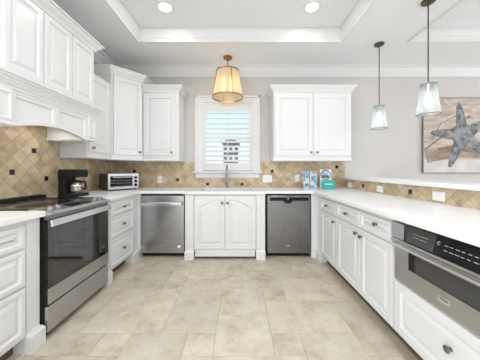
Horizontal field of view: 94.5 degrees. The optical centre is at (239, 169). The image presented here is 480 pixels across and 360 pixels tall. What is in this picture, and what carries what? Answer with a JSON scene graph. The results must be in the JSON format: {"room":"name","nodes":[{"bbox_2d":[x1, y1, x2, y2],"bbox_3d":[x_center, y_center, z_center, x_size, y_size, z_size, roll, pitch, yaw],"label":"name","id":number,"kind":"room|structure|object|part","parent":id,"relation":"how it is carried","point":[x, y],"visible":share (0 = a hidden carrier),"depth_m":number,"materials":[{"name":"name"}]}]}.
{"room":"kitchen","nodes":[
{"label":"kitchen","id":0,"kind":"room"},
{"bbox_2d":[59,62,114,161],"bbox_3d":[-2.130,-0.400,-0.225,0.120,3.200,7.790,0,0,0],"label":"wall","id":1,"kind":"structure","parent":0,"point":[94,62],"depth_m":2.71,"materials":[{"name":"beige paint"}]},
{"bbox_2d":[0,0,104,141],"bbox_3d":[-1.812,-0.856,1.968,0.513,1.099,1.165,0,0,0],"label":"range hood","id":2,"kind":"object","parent":1,"relation":"attached to","point":[47,58],"visible":1,"depth_m":1.85,"materials":[{"name":"white paint"}]},
{"bbox_3d":[-1.614,-0.453,1.516,0.020,0.205,0.105,0,0,0],"label":"pilaster panel","id":3,"kind":"part","parent":2,"relation":"part of","materials":[{"name":"white paint"}]},
{"bbox_3d":[-1.620,-1.005,1.669,0.020,0.600,0.310,0,0,0],"label":"door","id":4,"kind":"part","parent":2,"relation":"part of","materials":[{"name":"white paint"}]},
{"bbox_3d":[-1.633,-0.435,1.770,0.018,0.259,0.394,0,0,0],"label":"valance panel","id":5,"kind":"part","parent":2,"relation":"part of","materials":[{"name":"white paint"}]},
{"bbox_3d":[-1.814,-0.621,1.968,0.508,0.131,1.155,0,0,0],"label":"mantle moulding","id":6,"kind":"part","parent":2,"relation":"part of","materials":[{"name":"white paint"}]},
{"bbox_3d":[-1.620,-1.005,1.982,0.020,0.600,0.299,0,0,0],"label":"door","id":7,"kind":"part","parent":2,"relation":"part of","materials":[{"name":"white paint"}]},
{"bbox_3d":[-1.812,-1.360,1.968,0.513,0.090,1.165,0,0,0],"label":"crown moulding","id":8,"kind":"part","parent":2,"relation":"part of","materials":[{"name":"white paint"}]},
{"bbox_3d":[-1.633,-0.435,2.165,0.018,0.259,0.394,0,0,0],"label":"valance panel","id":9,"kind":"part","parent":2,"relation":"part of","materials":[{"name":"white paint"}]},
{"bbox_3d":[-1.620,-1.005,2.294,0.020,0.600,0.310,0,0,0],"label":"door","id":10,"kind":"part","parent":2,"relation":"part of","materials":[{"name":"white paint"}]},
{"bbox_3d":[-1.614,-0.453,2.418,0.020,0.205,0.105,0,0,0],"label":"pilaster panel","id":11,"kind":"part","parent":2,"relation":"part of","materials":[{"name":"white paint"}]},
{"bbox_2d":[0,126,114,198],"bbox_3d":[-2.064,-0.133,2.205,0.011,0.838,2.910,0,0,0],"label":"tile backsplash","id":12,"kind":"structure","parent":1,"relation":"attached to","point":[30,164],"depth_m":2.23,"materials":[{"name":"tile"}]},
{"bbox_2d":[60,74,110,159],"bbox_3d":[-1.889,-0.652,2.777,0.359,1.026,0.483,0,0,0],"label":"upper cabinet","id":13,"kind":"object","parent":1,"relation":"attached to","point":[101,149],"visible":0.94,"depth_m":2.75,"materials":[{"name":"white paint"}]},
{"bbox_3d":[-1.902,-0.156,2.763,0.308,0.034,0.454,0,0,0],"label":"light rail","id":14,"kind":"part","parent":13,"relation":"part of","materials":[{"name":"white paint"}]},
{"bbox_3d":[-1.750,-0.678,2.779,0.020,0.930,0.422,0,0,0],"label":"door","id":15,"kind":"part","parent":13,"relation":"part of","materials":[{"name":"white paint"}]},
{"bbox_2d":[88,64,153,160],"bbox_3d":[-1.732,-0.773,3.312,0.671,1.273,0.711,0,0,0],"label":"upper cabinet","id":16,"kind":"object","parent":1,"relation":"attached to","point":[126,88],"visible":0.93,"depth_m":3.14,"materials":[{"name":"white paint"}]},
{"bbox_3d":[-1.659,-1.357,3.244,0.294,0.105,0.978,0,0,43],"label":"crown moulding","id":17,"kind":"part","parent":16,"relation":"part of","materials":[{"name":"white paint"}]},
{"bbox_3d":[-1.611,-0.154,3.181,0.032,0.034,0.429,0,0,43],"label":"light rail","id":18,"kind":"part","parent":16,"relation":"part of","materials":[{"name":"white paint"}]},
{"bbox_3d":[-1.599,-0.755,3.174,0.020,1.085,0.384,0,0,43],"label":"door","id":19,"kind":"part","parent":16,"relation":"part of","materials":[{"name":"white paint"}]},
{"bbox_2d":[6,253,418,359],"bbox_3d":[1.965,1.225,-0.165,8.070,0.050,7.670,0,0,0],"label":"floor","id":20,"kind":"structure","parent":0,"point":[153,307],"depth_m":1.82,"materials":[{"name":"tile"}]},
{"bbox_2d":[0,218,45,359],"bbox_3d":[-1.707,0.763,1.178,0.706,0.874,0.756,0,0,0],"label":"base cabinet","id":21,"kind":"object","parent":20,"relation":"on","point":[21,331],"visible":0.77,"depth_m":1.40,"materials":[{"name":"white paint"}]},
{"bbox_3d":[-1.395,0.915,1.133,0.020,0.300,0.605,0,0,0],"label":"drawer","id":22,"kind":"part","parent":21,"relation":"part of","materials":[{"name":"white paint"}]},
{"bbox_3d":[-1.395,0.631,1.133,0.020,0.228,0.605,0,0,0],"label":"drawer","id":23,"kind":"part","parent":21,"relation":"part of","materials":[{"name":"white paint"}]},
{"bbox_3d":[-1.395,0.430,1.133,0.020,0.140,0.605,0,0,0],"label":"drawer","id":24,"kind":"part","parent":21,"relation":"part of","materials":[{"name":"white paint"}]},
{"bbox_2d":[0,211,45,226],"bbox_3d":[-1.714,0.305,1.178,0.709,0.038,0.756,0,0,0],"label":"countertop","id":25,"kind":"structure","parent":21,"relation":"on","point":[6,217],"depth_m":1.42,"materials":[{"name":"white stone"}]},
{"bbox_2d":[0,194,111,334],"bbox_3d":[-1.691,0.724,1.925,0.738,0.952,0.734,0,0,0],"label":"stove","id":26,"kind":"object","parent":20,"relation":"on","point":[73,230],"visible":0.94,"depth_m":1.90,"materials":[{"name":"silver metal"}]},
{"bbox_2d":[0,197,92,210],"bbox_3d":[-1.762,0.291,1.925,0.575,0.027,0.730,0,0,0],"label":"cooktop","id":27,"kind":"object","parent":26,"relation":"in","point":[26,203],"depth_m":1.90,"materials":[{"name":"black glass"}]},
{"bbox_3d":[-1.398,0.280,1.635,0.050,0.034,0.050,0,0,0],"label":"control knob","id":28,"kind":"part","parent":26,"relation":"part of","materials":[{"name":"silver metal"}]},
{"bbox_3d":[-1.398,0.280,1.705,0.050,0.034,0.050,0,0,0],"label":"control knob","id":29,"kind":"part","parent":26,"relation":"part of","materials":[{"name":"silver metal"}]},
{"bbox_3d":[-1.415,0.305,1.925,0.151,0.054,0.734,0,0,0],"label":"control panel","id":30,"kind":"part","parent":26,"relation":"part of","materials":[{"name":"silver metal"}]},
{"bbox_3d":[-1.368,1.058,1.925,0.026,0.180,0.718,0,0,0],"label":"warming drawer","id":31,"kind":"part","parent":26,"relation":"part of","materials":[{"name":"silver metal"}]},
{"bbox_2d":[44,205,111,304],"bbox_3d":[-1.563,0.655,1.925,0.482,0.600,0.722,0,0,0],"label":"oven","id":32,"kind":"object","parent":26,"relation":"in","point":[75,242],"depth_m":1.99,"materials":[{"name":"silver metal"}]},
{"bbox_2d":[103,194,142,285],"bbox_3d":[-1.707,0.763,2.974,0.706,0.874,1.360,0,0,0],"label":"base cabinet","id":33,"kind":"object","parent":20,"relation":"on","point":[124,218],"visible":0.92,"depth_m":2.66,"materials":[{"name":"white paint"}]},
{"bbox_3d":[-1.395,0.915,2.634,0.020,0.300,0.500,0,0,0],"label":"drawer","id":34,"kind":"part","parent":33,"relation":"part of","materials":[{"name":"white paint"}]},
{"bbox_3d":[-1.395,0.631,2.634,0.020,0.228,0.500,0,0,0],"label":"drawer","id":35,"kind":"part","parent":33,"relation":"part of","materials":[{"name":"white paint"}]},
{"bbox_3d":[-1.395,0.430,2.634,0.020,0.140,0.500,0,0,0],"label":"drawer","id":36,"kind":"part","parent":33,"relation":"part of","materials":[{"name":"white paint"}]},
{"bbox_2d":[49,187,479,246],"bbox_3d":[-0.176,0.305,2.000,3.786,0.038,3.339,0,0,0],"label":"countertop","id":37,"kind":"structure","parent":33,"relation":"on","point":[462,224],"depth_m":1.90,"materials":[{"name":"white stone"}]},
{"bbox_2d":[57,169,88,196],"bbox_3d":[-1.808,0.140,2.435,0.255,0.293,0.180,0,0,0],"label":"coffee maker","id":38,"kind":"object","parent":37,"relation":"on","point":[67,181],"visible":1,"depth_m":2.36,"materials":[{"name":"black plastic"}]},
{"bbox_3d":[-1.895,0.156,2.435,0.075,0.190,0.172,0,0,0],"label":"water tank","id":39,"kind":"part","parent":38,"relation":"part of","materials":[{"name":"black plastic"}]},
{"bbox_2d":[99,173,138,190],"bbox_3d":[-1.748,0.169,3.231,0.304,0.235,0.430,0,0,36],"label":"toaster oven","id":40,"kind":"object","parent":37,"relation":"on","point":[110,181],"visible":0.97,"depth_m":3.12,"materials":[{"name":"silver metal"}]},
{"bbox_3d":[-1.674,0.159,3.136,0.007,0.143,0.305,0,0,36],"label":"glass door","id":41,"kind":"part","parent":40,"relation":"part of","materials":[{"name":"black glass"}]},
{"bbox_2d":[222,164,228,187],"bbox_3d":[-0.231,0.098,3.473,0.105,0.376,0.218,0,0,0],"label":"faucet","id":42,"kind":"object","parent":37,"relation":"on","point":[226,173],"visible":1,"depth_m":3.51,"materials":[{"name":"silver metal"}]},
{"bbox_2d":[302,171,316,188],"bbox_3d":[1.080,0.152,3.430,0.223,0.269,0.065,0,0,0],"label":"brochure","id":43,"kind":"object","parent":37,"relation":"on","point":[313,174],"visible":1,"depth_m":3.43,"materials":[{"name":"blue paper"}]},
{"bbox_2d":[311,176,315,181],"bbox_3d":[1.137,0.138,3.430,0.065,0.099,0.017,0,0,11],"label":"picture","id":44,"kind":"object","parent":43,"relation":"attached to","point":[313,178],"depth_m":3.43},
{"bbox_2d":[320,170,334,188],"bbox_3d":[1.304,0.141,3.305,0.200,0.291,0.072,0,0,6],"label":"booklet","id":45,"kind":"object","parent":37,"relation":"on","point":[326,182],"visible":0.96,"depth_m":3.30,"materials":[{"name":"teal paper"}]},
{"bbox_2d":[321,170,329,178],"bbox_3d":[1.284,0.073,3.328,0.132,0.132,0.013,0,0,6],"label":"picture","id":46,"kind":"object","parent":45,"relation":"on","point":[325,174],"depth_m":3.33},
{"bbox_2d":[140,194,184,255],"bbox_3d":[-1.060,0.766,3.312,0.595,0.868,0.636,0,0,0],"label":"dishwasher","id":47,"kind":"object","parent":20,"relation":"on","point":[162,215],"visible":0.94,"depth_m":3.04,"materials":[{"name":"silver metal"}]},
{"bbox_3d":[-1.069,0.463,3.005,0.563,0.046,0.022,0,0,0],"label":"bar handle","id":48,"kind":"part","parent":47,"relation":"part of","materials":[{"name":"metal"}]},
{"bbox_3d":[-1.060,1.170,3.285,0.595,0.060,0.350,0,0,0],"label":"toe panel","id":49,"kind":"part","parent":47,"relation":"part of","materials":[{"name":"black plastic"}]},
{"bbox_2d":[184,194,265,259],"bbox_3d":[-0.201,0.763,3.302,1.082,0.874,0.716,0,0,0],"label":"base cabinet","id":50,"kind":"object","parent":20,"relation":"on","point":[216,225],"visible":1,"depth_m":2.98,"materials":[{"name":"white paint"}]},
{"bbox_3d":[-0.409,0.703,2.985,0.410,0.715,0.020,0,0,0],"label":"door","id":51,"kind":"part","parent":50,"relation":"part of","materials":[{"name":"white paint"}]},
{"bbox_3d":[-0.201,1.120,2.995,0.808,0.090,0.020,0,0,0],"label":"apron rail","id":52,"kind":"part","parent":50,"relation":"part of","materials":[{"name":"white paint"}]},
{"bbox_3d":[0.007,0.703,2.985,0.410,0.715,0.020,0,0,0],"label":"door","id":53,"kind":"part","parent":50,"relation":"part of","materials":[{"name":"white paint"}]},
{"bbox_2d":[265,194,309,255],"bbox_3d":[0.663,0.766,3.329,0.603,0.868,0.601,0,0,0],"label":"dishwasher","id":54,"kind":"object","parent":20,"relation":"on","point":[287,216],"visible":0.98,"depth_m":3.03,"materials":[{"name":"silver metal"}]},
{"bbox_3d":[0.663,1.170,3.285,0.595,0.060,0.350,0,0,0],"label":"toe panel","id":55,"kind":"part","parent":54,"relation":"part of","materials":[{"name":"black plastic"}]},
{"bbox_2d":[310,194,344,279],"bbox_3d":[1.333,0.763,3.022,0.715,0.874,1.256,0,0,0],"label":"base cabinet","id":56,"kind":"object","parent":20,"relation":"on","point":[323,211],"visible":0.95,"depth_m":2.80,"materials":[{"name":"white paint"}]},
{"bbox_3d":[1.050,0.429,2.627,0.020,0.142,0.458,0,0,0],"label":"drawer","id":57,"kind":"part","parent":56,"relation":"part of","materials":[{"name":"white paint"}]},
{"bbox_3d":[1.050,0.794,2.627,0.020,0.562,0.458,0,0,0],"label":"door","id":58,"kind":"part","parent":56,"relation":"part of","materials":[{"name":"white paint"}]},
{"bbox_2d":[337,202,406,345],"bbox_3d":[1.349,0.763,1.952,0.681,0.874,0.880,0,0,0],"label":"base cabinet","id":59,"kind":"object","parent":20,"relation":"on","point":[365,256],"visible":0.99,"depth_m":1.81,"materials":[{"name":"white paint"}]},
{"bbox_3d":[1.050,0.429,2.160,0.020,0.142,0.451,0,0,0],"label":"drawer","id":60,"kind":"part","parent":59,"relation":"part of","materials":[{"name":"white paint"}]},
{"bbox_3d":[1.050,0.794,2.160,0.020,0.562,0.451,0,0,0],"label":"door","id":61,"kind":"part","parent":59,"relation":"part of","materials":[{"name":"white paint"}]},
{"bbox_3d":[1.050,0.429,1.724,0.020,0.142,0.410,0,0,0],"label":"drawer","id":62,"kind":"part","parent":59,"relation":"part of","materials":[{"name":"white paint"}]},
{"bbox_3d":[1.050,0.794,1.724,0.020,0.562,0.410,0,0,0],"label":"door","id":63,"kind":"part","parent":59,"relation":"part of","materials":[{"name":"white paint"}]},
{"bbox_2d":[388,220,479,359],"bbox_3d":[1.343,0.763,1.130,0.693,0.874,0.760,0,0,0],"label":"base cabinet","id":64,"kind":"object","parent":20,"relation":"on","point":[430,333],"depth_m":1.17,"materials":[{"name":"white paint"}]},
{"bbox_3d":[1.042,0.390,1.440,0.047,0.105,0.112,0,0,0],"label":"trim","id":65,"kind":"part","parent":64,"relation":"part of","materials":[{"name":"silver metal"}]},
{"bbox_3d":[1.307,0.531,1.127,0.620,0.390,0.746,0,0,0],"label":"microwave drawer","id":66,"kind":"part","parent":64,"relation":"part of","materials":[{"name":"silver metal"}]},
{"bbox_3d":[1.042,0.390,1.073,0.049,0.105,0.618,0,0,0],"label":"control panel","id":67,"kind":"part","parent":64,"relation":"part of","materials":[{"name":"black glass"}]},
{"bbox_3d":[1.024,0.885,1.095,0.031,0.036,0.036,0,0,0],"label":"knob","id":68,"kind":"part","parent":64,"relation":"part of","materials":[{"name":"grey metal"}]},
{"bbox_2d":[52,0,479,64],"bbox_3d":[1.965,-1.817,-0.165,8.070,0.255,7.670,0,0,0],"label":"ceiling","id":69,"kind":"structure","parent":0,"point":[394,23],"depth_m":2.81,"materials":[{"name":"white paint"}]},
{"bbox_2d":[156,1,173,12],"bbox_3d":[-0.850,-1.841,2.514,0.190,0.008,0.190,0,0,0],"label":"recessed light","id":70,"kind":"object","parent":69,"relation":"in","point":[163,6],"visible":1,"depth_m":2.51,"materials":[{"name":"white paint"}]},
{"bbox_2d":[212,55,242,102],"bbox_3d":[-0.183,-1.383,3.320,0.470,0.613,0.470,0,0,0],"label":"pendant lamp","id":71,"kind":"object","parent":69,"relation":"hanging from","point":[227,85],"visible":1,"depth_m":3.18,"materials":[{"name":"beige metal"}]},
{"bbox_2d":[105,0,374,41],"bbox_3d":[0.000,-1.761,0.860,2.682,0.166,4.120,0,0,0],"label":"trim","id":72,"kind":"structure","parent":69,"relation":"attached to","point":[140,34],"depth_m":2.88,"materials":[{"name":"white paint"}]},
{"bbox_2d":[303,1,320,12],"bbox_3d":[0.815,-1.841,2.514,0.190,0.008,0.190,0,0,0],"label":"recessed light","id":73,"kind":"object","parent":69,"relation":"in","point":[312,6],"visible":1,"depth_m":2.51,"materials":[{"name":"white paint"}]},
{"bbox_2d":[370,41,387,129],"bbox_3d":[1.865,-1.121,2.976,0.193,1.139,0.193,0,0,17],"label":"pendant lamp","id":74,"kind":"object","parent":69,"relation":"hanging from","point":[381,43],"visible":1,"depth_m":2.97,"materials":[{"name":"white glass"}]},
{"bbox_3d":[1.865,-0.705,2.976,0.064,0.140,0.064,0,0,0],"label":"bulb","id":75,"kind":"part","parent":74,"relation":"part of","materials":[{"name":"white glass"}]},
{"bbox_3d":[1.865,-1.252,2.976,0.012,0.825,0.011,0,0,0],"label":"rod","id":76,"kind":"part","parent":74,"relation":"part of","materials":[{"name":"brown metal"}]},
{"bbox_2d":[415,0,441,116],"bbox_3d":[1.882,-1.121,2.220,0.193,1.139,0.193,0,0,17],"label":"pendant lamp","id":77,"kind":"object","parent":69,"relation":"hanging from","point":[425,3],"visible":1,"depth_m":2.21,"materials":[{"name":"white glass"}]},
{"bbox_3d":[1.882,-1.252,2.220,0.012,0.825,0.011,0,0,0],"label":"rod","id":78,"kind":"part","parent":77,"relation":"part of","materials":[{"name":"brown metal"}]},
{"bbox_3d":[1.882,-0.705,2.220,0.064,0.140,0.064,0,0,0],"label":"bulb","id":79,"kind":"part","parent":77,"relation":"part of","materials":[{"name":"white glass"}]},
{"bbox_2d":[407,0,479,41],"bbox_3d":[3.700,-1.761,0.860,3.000,0.166,4.120,0,0,0],"label":"trim","id":80,"kind":"structure","parent":69,"relation":"attached to","point":[435,34],"depth_m":2.89,"materials":[{"name":"white paint"}]},
{"bbox_2d":[115,77,479,181],"bbox_3d":[1.965,-0.400,3.730,8.310,3.200,0.120,0,0,0],"label":"wall","id":81,"kind":"structure","parent":0,"point":[395,151],"depth_m":3.67,"materials":[{"name":"beige paint"}]},
{"bbox_2d":[141,84,187,161],"bbox_3d":[-1.156,-0.698,3.471,0.604,1.130,0.394,0,0,0],"label":"upper cabinet","id":82,"kind":"object","parent":81,"relation":"attached to","point":[163,104],"visible":1,"depth_m":3.32,"materials":[{"name":"white paint"}]},
{"bbox_3d":[-1.204,-0.678,3.330,0.478,0.930,0.020,0,0,0],"label":"door","id":83,"kind":"part","parent":82,"relation":"part of","materials":[{"name":"white paint"}]},
{"bbox_3d":[-1.183,-0.150,3.498,0.550,0.034,0.340,0,0,0],"label":"light rail","id":84,"kind":"part","parent":82,"relation":"part of","materials":[{"name":"white paint"}]},
{"bbox_3d":[-1.156,-1.216,3.471,0.604,0.093,0.394,0,0,0],"label":"crown moulding","id":85,"kind":"part","parent":82,"relation":"part of","materials":[{"name":"white paint"}]},
{"bbox_2d":[193,95,261,177],"bbox_3d":[-0.205,-0.546,3.700,1.137,1.353,0.170,0,0,0],"label":"window","id":86,"kind":"structure","parent":81,"relation":"in","point":[199,99],"depth_m":3.65,"materials":[{"name":"white wood"}]},
{"bbox_2d":[203,103,251,169],"bbox_3d":[-0.205,-0.555,3.668,0.822,1.122,0.073,0,0,0],"label":"plantation shutter","id":87,"kind":"object","parent":86,"relation":"attached to","point":[227,107],"visible":0.94,"depth_m":3.67,"materials":[{"name":"white paint"}]},
{"bbox_3d":[-0.205,-0.550,3.638,0.014,0.820,0.012,0,0,0],"label":"tilt rod","id":88,"kind":"part","parent":87,"relation":"part of","materials":[{"name":"white paint"}]},
{"bbox_3d":[-0.205,0.036,3.678,1.137,0.028,0.125,0,0,0],"label":"sill","id":89,"kind":"part","parent":86,"relation":"part of","materials":[{"name":"white paint"}]},
{"bbox_3d":[-0.205,-0.555,3.763,0.830,1.130,0.045,0,0,0],"label":"frame","id":90,"kind":"part","parent":86,"relation":"part of","materials":[{"name":"white paint"}]},
{"bbox_2d":[115,162,344,186],"bbox_3d":[-0.166,0.075,3.664,3.788,0.422,0.011,0,0,0],"label":"tile backsplash","id":91,"kind":"structure","parent":81,"relation":"attached to","point":[174,174],"depth_m":3.66,"materials":[{"name":"tile"}]},
{"bbox_2d":[157,176,161,182],"bbox_3d":[-1.320,0.155,3.656,0.078,0.118,0.009,0,0,0],"label":"outlet cover","id":92,"kind":"object","parent":91,"relation":"attached to","point":[159,178],"visible":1,"depth_m":3.65,"materials":[{"name":"white plastic"}]},
{"bbox_2d":[263,175,271,181],"bbox_3d":[0.450,0.145,3.655,0.155,0.118,0.010,0,0,0],"label":"switch plate","id":93,"kind":"object","parent":91,"relation":"attached to","point":[266,178],"visible":1,"depth_m":3.65,"materials":[{"name":"white plastic"}]},
{"bbox_2d":[295,175,299,181],"bbox_3d":[0.945,0.135,3.656,0.075,0.118,0.009,0,0,0],"label":"outlet cover","id":94,"kind":"object","parent":91,"relation":"attached to","point":[297,177],"visible":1,"depth_m":3.65,"materials":[{"name":"white plastic"}]},
{"bbox_2d":[94,50,479,76],"bbox_3d":[1.965,-1.613,-0.165,8.070,0.155,7.670,0,0,0],"label":"trim","id":95,"kind":"structure","parent":81,"relation":"attached to","point":[100,57],"depth_m":3.60,"materials":[{"name":"white paint"}]},
{"bbox_2d":[267,84,357,161],"bbox_3d":[1.089,-0.698,3.471,1.301,1.130,0.394,0,0,0],"label":"upper cabinet","id":96,"kind":"object","parent":81,"relation":"attached to","point":[310,122],"visible":1,"depth_m":3.32,"materials":[{"name":"white paint"}]},
{"bbox_3d":[0.809,-0.678,3.330,0.568,0.930,0.020,0,0,0],"label":"door","id":97,"kind":"part","parent":96,"relation":"part of","materials":[{"name":"white paint"}]},
{"bbox_3d":[1.089,-0.150,3.498,1.193,0.034,0.340,0,0,0],"label":"light rail","id":98,"kind":"part","parent":96,"relation":"part of","materials":[{"name":"white paint"}]},
{"bbox_3d":[1.089,-1.216,3.471,1.301,0.093,0.394,0,0,0],"label":"crown moulding","id":99,"kind":"part","parent":96,"relation":"part of","materials":[{"name":"white paint"}]},
{"bbox_3d":[1.377,-0.678,3.330,0.555,0.930,0.020,0,0,0],"label":"door","id":100,"kind":"part","parent":96,"relation":"part of","materials":[{"name":"white paint"}]},
{"bbox_2d":[422,98,479,172],"bbox_3d":[3.625,-0.568,3.651,1.250,1.235,0.037,0,0,0],"label":"picture","id":101,"kind":"object","parent":81,"relation":"attached to","point":[451,138],"visible":1,"depth_m":3.64,"materials":[{"name":"paper"}]},
{"bbox_3d":[3.625,-0.568,3.651,1.250,1.235,0.035,0,0,0],"label":"frame","id":102,"kind":"part","parent":101,"relation":"part of","materials":[{"name":"grey wood"}]},
{"bbox_3d":[1.778,0.675,1.960,0.120,1.050,3.420,0,0,0],"label":"wall","id":103,"kind":"structure","parent":0,"visible":0},
{"bbox_2d":[342,177,479,190],"bbox_3d":[1.887,0.129,1.935,0.425,0.040,3.469,0,0,0],"label":"bar","id":104,"kind":"object","parent":103,"relation":"on","point":[474,186],"visible":1,"depth_m":2.10,"materials":[{"name":"white stone"}]},
{"bbox_2d":[344,179,479,209],"bbox_3d":[1.712,0.218,1.955,0.011,0.136,3.410,0,0,0],"label":"tile backsplash","id":105,"kind":"structure","parent":103,"relation":"attached to","point":[470,199],"depth_m":2.08,"materials":[{"name":"tile"}]},
{"bbox_2d":[377,186,382,192],"bbox_3d":[1.704,0.232,2.707,0.009,0.078,0.118,0,0,0],"label":"outlet cover","id":106,"kind":"object","parent":105,"relation":"attached to","point":[379,188],"visible":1,"depth_m":2.69,"materials":[{"name":"white plastic"}]},
{"bbox_2d":[432,191,444,201],"bbox_3d":[1.704,0.226,1.906,0.009,0.078,0.118,0,0,0],"label":"outlet cover","id":107,"kind":"object","parent":105,"relation":"attached to","point":[438,196],"visible":1,"depth_m":1.90,"materials":[{"name":"white plastic"}]},
{"label":"outside","id":108,"kind":"structure","parent":0,"visible":0},
{"bbox_2d":[222,140,239,162],"bbox_3d":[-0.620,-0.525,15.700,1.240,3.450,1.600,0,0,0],"label":"neighbouring house","id":109,"kind":"structure","parent":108,"point":[223,144],"depth_m":15.00,"materials":[{"name":"white"}]}
]}

